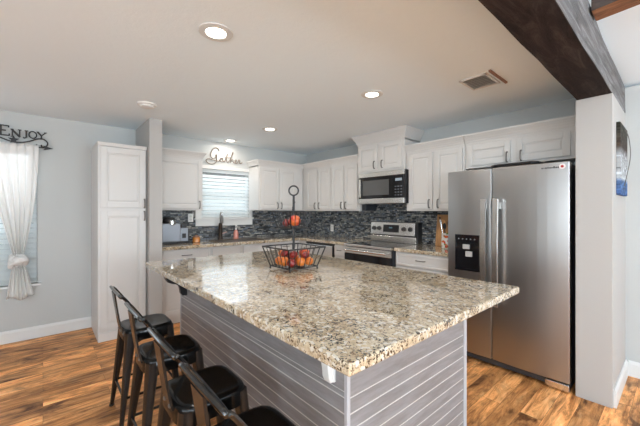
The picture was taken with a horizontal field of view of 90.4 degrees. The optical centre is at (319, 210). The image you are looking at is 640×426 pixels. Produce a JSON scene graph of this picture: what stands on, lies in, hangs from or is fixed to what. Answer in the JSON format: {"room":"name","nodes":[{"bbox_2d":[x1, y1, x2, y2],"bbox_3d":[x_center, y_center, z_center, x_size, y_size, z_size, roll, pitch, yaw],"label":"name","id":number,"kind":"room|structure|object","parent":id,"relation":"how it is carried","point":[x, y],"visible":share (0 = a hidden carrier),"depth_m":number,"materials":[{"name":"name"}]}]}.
{"room":"kitchen","nodes":[
{"label":"kitchen","id":0,"kind":"room"},
{"bbox_2d":[136,118,161,314],"bbox_3d":[-2.106,0.170,3.898,0.135,2.440,0.715,0,0,-41],"label":"wall","id":1,"kind":"structure","parent":0,"point":[149,134],"depth_m":3.63,"materials":[{"name":"grey paint"}]},
{"bbox_2d":[0,110,306,331],"bbox_3d":[-3.023,0.170,3.653,7.240,2.440,0.120,0,0,-41],"label":"wall","id":2,"kind":"structure","parent":0,"point":[64,170],"depth_m":3.66,"materials":[{"name":"grey paint"}]},
{"bbox_2d":[0,177,40,289],"bbox_3d":[-3.515,0.071,3.194,1.075,1.482,0.165,0,0,-41],"label":"window","id":3,"kind":"structure","parent":2,"relation":"in","point":[35,283],"depth_m":3.54,"materials":[{"name":"white paint"}]},
{"bbox_2d":[0,189,36,285],"bbox_3d":[-3.510,0.059,3.188,1.009,1.453,0.050,0,0,-41],"label":"window blind","id":4,"kind":"object","parent":3,"relation":"attached to","point":[31,247],"visible":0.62,"depth_m":3.47,"materials":[{"name":"white plastic"}]},
{"bbox_2d":[0,124,51,149],"bbox_3d":[-3.521,-0.777,3.102,1.405,0.234,0.056,0,0,-41],"label":"sign","id":5,"kind":"object","parent":2,"relation":"attached to","point":[13,139],"visible":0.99,"depth_m":3.37,"materials":[{"name":"black metal"}]},
{"bbox_2d":[0,142,38,299],"bbox_3d":[-3.209,0.114,3.300,0.434,1.652,0.125,0,0,-41],"label":"curtain","id":6,"kind":"object","parent":5,"relation":"hanging from","point":[18,161],"visible":1,"depth_m":3.34,"materials":[{"name":"white fabric"}]},
{"bbox_2d":[0,316,90,344],"bbox_3d":[-4.223,1.326,2.516,3.937,0.128,0.018,0,0,-41],"label":"baseboard","id":7,"kind":"structure","parent":2,"relation":"attached to","point":[6,337],"depth_m":3.52,"materials":[{"name":"white paint"}]},
{"bbox_2d":[162,147,206,209],"bbox_3d":[-1.915,-0.405,4.288,0.655,0.790,0.374,0,0,-41],"label":"upper cabinet","id":8,"kind":"object","parent":2,"relation":"attached to","point":[181,169],"visible":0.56,"depth_m":4.18,"materials":[{"name":"grey paint"}]},
{"bbox_2d":[194,165,253,225],"bbox_3d":[-1.493,-0.229,4.953,0.945,0.902,0.170,0,0,-41],"label":"window","id":9,"kind":"structure","parent":2,"relation":"in","point":[213,221],"depth_m":4.94,"materials":[{"name":"white paint"}]},
{"bbox_2d":[201,169,248,217],"bbox_3d":[-1.471,-0.265,4.965,0.789,0.726,0.050,0,0,-41],"label":"window blind","id":10,"kind":"object","parent":9,"relation":"attached to","point":[207,204],"visible":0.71,"depth_m":4.95,"materials":[{"name":"white plastic"}]},
{"bbox_2d":[206,147,241,163],"bbox_3d":[-1.469,-0.831,4.909,0.594,0.264,0.013,0,0,-41],"label":"script sign","id":11,"kind":"object","parent":2,"relation":"attached to","point":[226,157],"visible":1,"depth_m":4.89,"materials":[{"name":"brown metal"}]},
{"bbox_2d":[162,210,305,240],"bbox_3d":[-1.268,0.210,5.095,2.696,0.437,0.009,0,0,-41],"label":"tile backsplash","id":12,"kind":"structure","parent":2,"relation":"attached to","point":[264,224],"depth_m":5.13,"materials":[{"name":"tile"}]},
{"bbox_2d":[188,214,192,221],"bbox_3d":[-1.858,0.100,4.569,0.072,0.116,0.008,0,0,-41],"label":"wall outlet","id":13,"kind":"object","parent":12,"relation":"attached to","point":[190,216],"visible":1,"depth_m":4.56,"materials":[{"name":"white plastic"}]},
{"bbox_2d":[246,159,302,209],"bbox_3d":[-0.731,-0.405,5.319,0.915,0.790,0.374,0,0,-41],"label":"upper cabinet","id":14,"kind":"object","parent":2,"relation":"attached to","point":[270,181],"visible":0.92,"depth_m":5.14,"materials":[{"name":"grey paint"}]},
{"bbox_2d":[0,0,639,154],"bbox_3d":[0.021,-1.505,0.158,7.540,0.910,9.450,0,0,-41],"label":"ceiling","id":15,"kind":"structure","parent":0,"point":[301,69],"depth_m":2.29,"materials":[{"name":"white paint"}]},
{"bbox_2d":[137,101,156,108],"bbox_3d":[-1.697,-1.031,3.121,0.170,0.038,0.170,0,0,-41],"label":"smoke detector","id":16,"kind":"object","parent":15,"relation":"attached to","point":[144,104],"visible":1,"depth_m":3.08,"materials":[{"name":"white plastic"}]},
{"bbox_2d":[198,22,232,41],"bbox_3d":[-0.610,-1.045,1.865,0.196,0.008,0.196,0,0,-41],"label":"recessed light","id":17,"kind":"object","parent":15,"relation":"in","point":[212,31],"visible":1,"depth_m":1.85,"materials":[{"name":"white paint"}]},
{"bbox_2d":[224,139,236,141],"bbox_3d":[-1.333,-1.045,4.727,0.196,0.008,0.196,0,0,-41],"label":"recessed light","id":18,"kind":"object","parent":15,"relation":"in","point":[226,140],"visible":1,"depth_m":4.70,"materials":[{"name":"white paint"}]},
{"bbox_2d":[262,127,277,130],"bbox_3d":[-0.641,-1.045,4.070,0.196,0.008,0.196,0,0,-41],"label":"recessed light","id":19,"kind":"object","parent":15,"relation":"in","point":[264,128],"visible":1,"depth_m":4.06,"materials":[{"name":"white paint"}]},
{"bbox_2d":[361,90,382,97],"bbox_3d":[0.467,-1.045,2.853,0.196,0.008,0.196,0,0,-41],"label":"recessed light","id":20,"kind":"object","parent":15,"relation":"in","point":[370,93],"visible":1,"depth_m":2.84,"materials":[{"name":"white paint"}]},
{"bbox_2d":[459,69,506,90],"bbox_3d":[1.309,-1.043,2.562,0.340,0.014,0.255,0,0,-41],"label":"ceiling vent","id":21,"kind":"object","parent":15,"relation":"in","point":[483,80],"visible":1,"depth_m":2.55,"materials":[{"name":"white metal"}]},
{"bbox_2d":[591,0,639,20],"bbox_3d":[2.458,-1.236,0.635,0.140,0.347,2.929,0,0,-41],"label":"cross beam","id":22,"kind":"structure","parent":15,"relation":"attached to","point":[600,9],"depth_m":1.67,"materials":[{"name":"brown wood"}]},
{"bbox_2d":[0,322,639,425],"bbox_3d":[0.031,1.440,0.147,7.540,0.100,9.480,0,0,-41],"label":"floor","id":23,"kind":"structure","parent":0,"point":[61,379],"depth_m":2.41,"materials":[{"name":"brown wood"}]},
{"bbox_2d":[91,141,146,342],"bbox_3d":[-2.356,0.328,3.715,0.469,2.125,0.658,0,0,-41],"label":"pantry cabinet","id":24,"kind":"object","parent":23,"relation":"on","point":[118,171],"visible":0.85,"depth_m":3.50,"materials":[{"name":"grey paint"}]},
{"bbox_2d":[109,285,178,425],"bbox_3d":[-1.236,0.958,2.252,0.397,0.864,0.392,0,0,-41],"label":"bar stool","id":25,"kind":"object","parent":23,"relation":"on","point":[163,324],"visible":0.66,"depth_m":2.15,"materials":[{"name":"black metal"}]},
{"bbox_2d":[124,302,210,425],"bbox_3d":[-0.879,0.958,1.841,0.397,0.864,0.392,0,0,-41],"label":"bar stool","id":26,"kind":"object","parent":23,"relation":"on","point":[145,361],"visible":0.74,"depth_m":1.76,"materials":[{"name":"black"}]},
{"bbox_2d":[162,247,210,323],"bbox_3d":[-1.843,0.931,4.172,0.618,0.918,0.644,0,0,-41],"label":"base cabinet","id":27,"kind":"object","parent":23,"relation":"on","point":[170,293],"visible":0.3,"depth_m":3.86,"materials":[{"name":"grey paint"}]},
{"bbox_2d":[162,234,370,250],"bbox_3d":[-0.731,0.450,4.472,2.686,0.040,1.633,0,0,-41],"label":"countertop","id":28,"kind":"structure","parent":27,"relation":"on","point":[304,237],"depth_m":4.63,"materials":[{"name":"beige stone"}]},
{"bbox_2d":[162,217,190,244],"bbox_3d":[-1.969,0.257,4.239,0.400,0.343,0.240,0,0,-41],"label":"coffee maker","id":29,"kind":"object","parent":28,"relation":"on","point":[173,232],"visible":0.8,"depth_m":4.15,"materials":[{"name":"grey plastic"}]},
{"bbox_2d":[193,235,199,242],"bbox_3d":[-1.695,0.379,4.359,0.096,0.102,0.096,0,0,-41],"label":"candle jar","id":30,"kind":"object","parent":28,"relation":"on","point":[196,238],"visible":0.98,"depth_m":4.32,"materials":[{"name":"orange glass"}]},
{"bbox_2d":[218,211,225,239],"bbox_3d":[-1.468,0.215,4.765,0.100,0.429,0.132,0,0,18],"label":"kitchen faucet","id":31,"kind":"object","parent":28,"relation":"on","point":[220,225],"visible":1,"depth_m":4.72,"materials":[{"name":"brown metal"}]},
{"bbox_2d":[233,225,237,238],"bbox_3d":[-1.296,0.324,4.905,0.075,0.212,0.075,0,0,4],"label":"soap bottle","id":32,"kind":"object","parent":28,"relation":"on","point":[235,236],"visible":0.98,"depth_m":4.88,"materials":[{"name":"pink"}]},
{"bbox_2d":[209,238,264,242],"bbox_3d":[-1.209,0.427,4.676,0.720,0.006,0.360,0,0,-41],"label":"sink","id":33,"kind":"object","parent":28,"relation":"in","point":[241,239],"visible":0.99,"depth_m":4.60,"materials":[{"name":"brown metal"}]},
{"bbox_2d":[214,238,259,241],"bbox_3d":[-1.209,0.428,4.676,0.680,0.002,0.320,0,0,-41],"label":"basin","id":34,"kind":"object","parent":33,"relation":"in","point":[242,239],"depth_m":4.60,"materials":[{"name":"grey metal"}]},
{"bbox_2d":[147,327,248,425],"bbox_3d":[-0.527,0.958,1.437,0.397,0.864,0.392,0,0,-41],"label":"bar stool","id":35,"kind":"object","parent":23,"relation":"on","point":[176,404],"visible":0.72,"depth_m":1.38,"materials":[{"name":"black"}]},
{"bbox_2d":[178,362,295,425],"bbox_3d":[-0.235,0.958,1.102,0.397,0.864,0.392,0,0,-41],"label":"bar stool","id":36,"kind":"object","parent":23,"relation":"on","point":[263,415],"visible":1,"depth_m":1.08,"materials":[{"name":"black"}]},
{"bbox_2d":[211,243,268,255],"bbox_3d":[-1.269,0.931,4.672,0.896,0.918,0.644,0,0,-41],"label":"base cabinet","id":37,"kind":"object","parent":23,"relation":"on","point":[234,249],"visible":0.2,"depth_m":4.41,"materials":[{"name":"grey paint"}]},
{"bbox_2d":[269,240,298,251],"bbox_3d":[-0.719,0.931,5.152,0.556,0.918,0.644,0,0,-41],"label":"base cabinet","id":38,"kind":"object","parent":23,"relation":"on","point":[289,247],"visible":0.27,"depth_m":4.93,"materials":[{"name":"grey paint"}]},
{"bbox_2d":[299,240,306,250],"bbox_3d":[-0.231,0.931,5.493,0.608,0.918,0.768,0,0,-41],"label":"base cabinet","id":39,"kind":"object","parent":23,"relation":"on","point":[300,241],"visible":0.07,"depth_m":5.10,"materials":[{"name":"grey paint"}]},
{"bbox_2d":[306,241,334,256],"bbox_3d":[0.216,0.922,4.951,0.630,0.895,0.628,0,0,-41],"label":"dishwasher","id":40,"kind":"object","parent":23,"relation":"on","point":[329,250],"visible":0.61,"depth_m":4.66,"materials":[{"name":"silver plastic"}]},
{"bbox_2d":[145,250,518,425],"bbox_3d":[-0.172,0.915,2.292,1.428,0.950,2.418,0,0,-41],"label":"kitchen island","id":41,"kind":"object","parent":23,"relation":"on","point":[341,342],"visible":0.88,"depth_m":1.60,"materials":[{"name":"grey stone"}]},
{"bbox_2d":[262,185,325,272],"bbox_3d":[-0.202,0.121,2.434,0.354,0.637,0.354,0,0,-41],"label":"fruit basket","id":42,"kind":"object","parent":41,"relation":"on","point":[293,211],"visible":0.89,"depth_m":2.41,"materials":[{"name":"black metal"}]},
{"bbox_2d":[279,257,287,265],"bbox_3d":[-0.266,0.374,2.378,0.074,0.077,0.074,0,0,-19],"label":"gourd","id":43,"kind":"object","parent":42,"relation":"in","point":[282,258],"visible":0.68,"depth_m":2.35,"materials":[{"name":"orange"}]},
{"bbox_2d":[281,250,287,256],"bbox_3d":[-0.269,0.320,2.436,0.066,0.064,0.066,0,0,-41],"label":"apple","id":44,"kind":"object","parent":42,"relation":"in","point":[282,252],"visible":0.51,"depth_m":2.41,"materials":[{"name":"brown food"}]},
{"bbox_2d":[282,218,289,225],"bbox_3d":[-0.258,0.086,2.445,0.066,0.064,0.066,0,0,-41],"label":"apple","id":45,"kind":"object","parent":42,"relation":"in","point":[285,220],"visible":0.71,"depth_m":2.42,"materials":[{"name":"brown food"}]},
{"bbox_2d":[287,258,296,267],"bbox_3d":[-0.207,0.378,2.326,0.072,0.069,0.072,0,0,-41],"label":"apple","id":46,"kind":"object","parent":42,"relation":"in","point":[291,259],"visible":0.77,"depth_m":2.30,"materials":[{"name":"red food"}]},
{"bbox_2d":[289,251,297,257],"bbox_3d":[-0.198,0.321,2.377,0.064,0.062,0.064,0,0,-41],"label":"apple","id":47,"kind":"object","parent":42,"relation":"in","point":[292,253],"visible":0.79,"depth_m":2.35,"materials":[{"name":"brown food"}]},
{"bbox_2d":[271,211,315,228],"bbox_3d":[-0.202,0.066,2.434,0.250,0.133,0.250,0,0,-41],"label":"basket","id":48,"kind":"object","parent":42,"relation":"on","point":[294,212],"depth_m":2.39,"materials":[{"name":"black metal"}]},
{"bbox_2d":[289,215,300,225],"bbox_3d":[-0.188,0.067,2.380,0.088,0.090,0.088,0,0,-19],"label":"gourd","id":49,"kind":"object","parent":42,"relation":"in","point":[293,216],"visible":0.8,"depth_m":2.35,"materials":[{"name":"orange"}]},
{"bbox_2d":[296,256,305,265],"bbox_3d":[-0.142,0.375,2.374,0.073,0.075,0.073,0,0,-19],"label":"gourd","id":50,"kind":"object","parent":42,"relation":"in","point":[302,262],"visible":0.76,"depth_m":2.35,"materials":[{"name":"orange food"}]},
{"bbox_2d":[302,251,308,257],"bbox_3d":[-0.107,0.325,2.371,0.056,0.054,0.056,0,0,-41],"label":"apple","id":51,"kind":"object","parent":42,"relation":"in","point":[305,252],"visible":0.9,"depth_m":2.35,"materials":[{"name":"brown food"}]},
{"bbox_2d":[306,257,312,264],"bbox_3d":[-0.086,0.377,2.426,0.069,0.071,0.069,0,0,-19],"label":"gourd","id":52,"kind":"object","parent":42,"relation":"in","point":[308,258],"visible":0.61,"depth_m":2.40,"materials":[{"name":"orange food"}]},
{"bbox_2d":[334,244,344,258],"bbox_3d":[0.494,0.931,4.619,0.664,0.918,0.227,0,0,-41],"label":"base cabinet","id":53,"kind":"object","parent":23,"relation":"on","point":[339,252],"visible":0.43,"depth_m":4.42,"materials":[{"name":"grey paint"}]},
{"bbox_2d":[343,221,421,266],"bbox_3d":[0.804,0.762,4.203,0.716,1.215,0.779,0,0,-41],"label":"range","id":54,"kind":"object","parent":23,"relation":"on","point":[385,236],"visible":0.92,"depth_m":4.14,"materials":[{"name":"grey metal"}]},
{"bbox_2d":[349,241,414,248],"bbox_3d":[0.801,0.444,4.200,0.555,0.023,0.759,0,0,-41],"label":"cooktop","id":55,"kind":"object","parent":54,"relation":"in","point":[363,244],"depth_m":4.10,"materials":[{"name":"silver glass"}]},
{"bbox_2d":[396,251,447,274],"bbox_3d":[1.322,0.931,3.668,0.664,0.918,0.675,0,0,-41],"label":"base cabinet","id":56,"kind":"object","parent":23,"relation":"on","point":[412,261],"visible":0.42,"depth_m":3.46,"materials":[{"name":"grey paint"}]},
{"bbox_2d":[394,244,447,256],"bbox_3d":[1.328,0.450,3.674,0.629,0.040,0.693,0,0,-41],"label":"countertop","id":57,"kind":"structure","parent":56,"relation":"on","point":[425,249],"depth_m":3.55,"materials":[{"name":"beige stone"}]},
{"bbox_2d":[435,215,447,245],"bbox_3d":[1.538,0.237,3.853,0.068,0.384,0.270,0,0,-41],"label":"cutting board","id":58,"kind":"object","parent":57,"relation":"on","point":[445,217],"visible":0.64,"depth_m":3.91,"materials":[{"name":"brown wood"}]},
{"bbox_2d":[441,233,447,248],"bbox_3d":[1.457,0.341,3.656,0.120,0.176,0.120,0,0,-41],"label":"utensil crock","id":59,"kind":"object","parent":57,"relation":"on","point":[444,238],"visible":0.54,"depth_m":3.62,"materials":[{"name":"ceramic"}]},
{"bbox_2d":[448,161,575,392],"bbox_3d":[1.812,0.499,2.975,0.799,1.758,0.958,0,0,-41],"label":"refrigerator","id":60,"kind":"object","parent":23,"relation":"on","point":[511,225],"visible":0.88,"depth_m":2.63,"materials":[{"name":"grey metal"}]},
{"bbox_2d":[491,161,542,167],"bbox_3d":[1.772,-0.396,2.823,0.380,0.028,0.370,0,0,-41],"label":"serving tray","id":61,"kind":"object","parent":60,"relation":"on","point":[525,162],"visible":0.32,"depth_m":2.68,"materials":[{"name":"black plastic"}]},
{"bbox_2d":[307,85,639,362],"bbox_3d":[2.806,0.170,2.564,0.120,2.440,9.420,0,0,-41],"label":"wall","id":62,"kind":"structure","parent":0,"point":[632,94],"depth_m":2.70,"materials":[{"name":"grey paint"}]},
{"bbox_2d":[295,159,330,210],"bbox_3d":[-0.061,-0.405,5.476,0.374,0.810,1.018,0,0,-41],"label":"upper cabinet","id":63,"kind":"object","parent":62,"relation":"attached to","point":[316,175],"visible":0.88,"depth_m":5.24,"materials":[{"name":"grey paint"}]},
{"bbox_2d":[329,154,373,210],"bbox_3d":[0.471,-0.405,4.866,0.374,0.810,0.590,0,0,-41],"label":"upper cabinet","id":64,"kind":"object","parent":62,"relation":"attached to","point":[344,170],"visible":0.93,"depth_m":4.74,"materials":[{"name":"grey paint"}]},
{"bbox_2d":[306,204,447,244],"bbox_3d":[0.790,0.160,4.778,0.009,0.539,3.168,0,0,-41],"label":"tile backsplash","id":65,"kind":"structure","parent":62,"relation":"attached to","point":[351,224],"depth_m":4.86,"materials":[{"name":"tile"}]},
{"bbox_2d":[352,125,423,173],"bbox_3d":[0.906,-0.786,4.333,0.417,0.522,0.895,0,0,-41],"label":"upper cabinet","id":66,"kind":"object","parent":62,"relation":"attached to","point":[384,150],"visible":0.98,"depth_m":4.14,"materials":[{"name":"grey paint"}]},
{"bbox_2d":[359,169,408,203],"bbox_3d":[0.932,-0.306,4.295,0.409,0.417,0.748,0,0,-41],"label":"microwave oven","id":67,"kind":"object","parent":66,"relation":"attached to","point":[384,187],"visible":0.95,"depth_m":4.11,"materials":[{"name":"silver metal"}]},
{"bbox_2d":[404,135,467,210],"bbox_3d":[1.418,-0.405,3.779,0.374,0.810,0.725,0,0,-41],"label":"upper cabinet","id":68,"kind":"object","parent":62,"relation":"attached to","point":[429,163],"visible":0.79,"depth_m":3.69,"materials":[{"name":"grey paint"}]},
{"bbox_2d":[463,115,575,169],"bbox_3d":[1.990,-0.630,3.123,0.374,0.360,1.005,0,0,-41],"label":"upper cabinet","id":69,"kind":"object","parent":62,"relation":"attached to","point":[550,140],"visible":0.89,"depth_m":2.98,"materials":[{"name":"grey paint"}]},
{"bbox_2d":[628,360,639,378],"bbox_3d":[4.188,1.326,0.873,0.018,0.128,4.815,0,0,-41],"label":"baseboard","id":70,"kind":"structure","parent":62,"relation":"attached to","point":[633,367],"depth_m":2.66,"materials":[{"name":"white paint"}]},
{"bbox_2d":[576,93,624,408],"bbox_3d":[2.260,0.280,2.548,0.725,2.220,0.208,0,0,-41],"label":"wall column","id":71,"kind":"structure","parent":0,"point":[600,213],"depth_m":2.31,"materials":[{"name":"grey paint"}]},
{"bbox_2d":[478,0,625,112],"bbox_3d":[-0.197,-1.014,0.409,7.240,0.371,0.214,0,0,-41],"label":"ceiling beam","id":72,"kind":"structure","parent":71,"relation":"on","point":[564,36],"depth_m":1.63,"materials":[{"name":"brown wood"}]},
{"bbox_2d":[613,359,627,408],"bbox_3d":[2.343,1.326,2.471,0.700,0.128,0.018,0,0,-41],"label":"baseboard","id":73,"kind":"structure","parent":71,"relation":"attached to","point":[619,386],"depth_m":2.38,"materials":[{"name":"white paint"}]},
{"bbox_2d":[616,121,630,195],"bbox_3d":[2.356,-0.388,2.453,0.425,0.535,0.060,0,0,-41],"label":"wall plaque","id":74,"kind":"object","parent":71,"relation":"attached to","point":[621,132],"visible":1,"depth_m":2.35,"materials":[{"name":"silver metal"}]},
{"bbox_2d":[620,122,626,195],"bbox_3d":[2.350,-0.388,2.459,0.419,0.529,0.003,0,0,-41],"label":"print","id":75,"kind":"object","parent":74,"relation":"attached to","point":[623,132],"depth_m":2.43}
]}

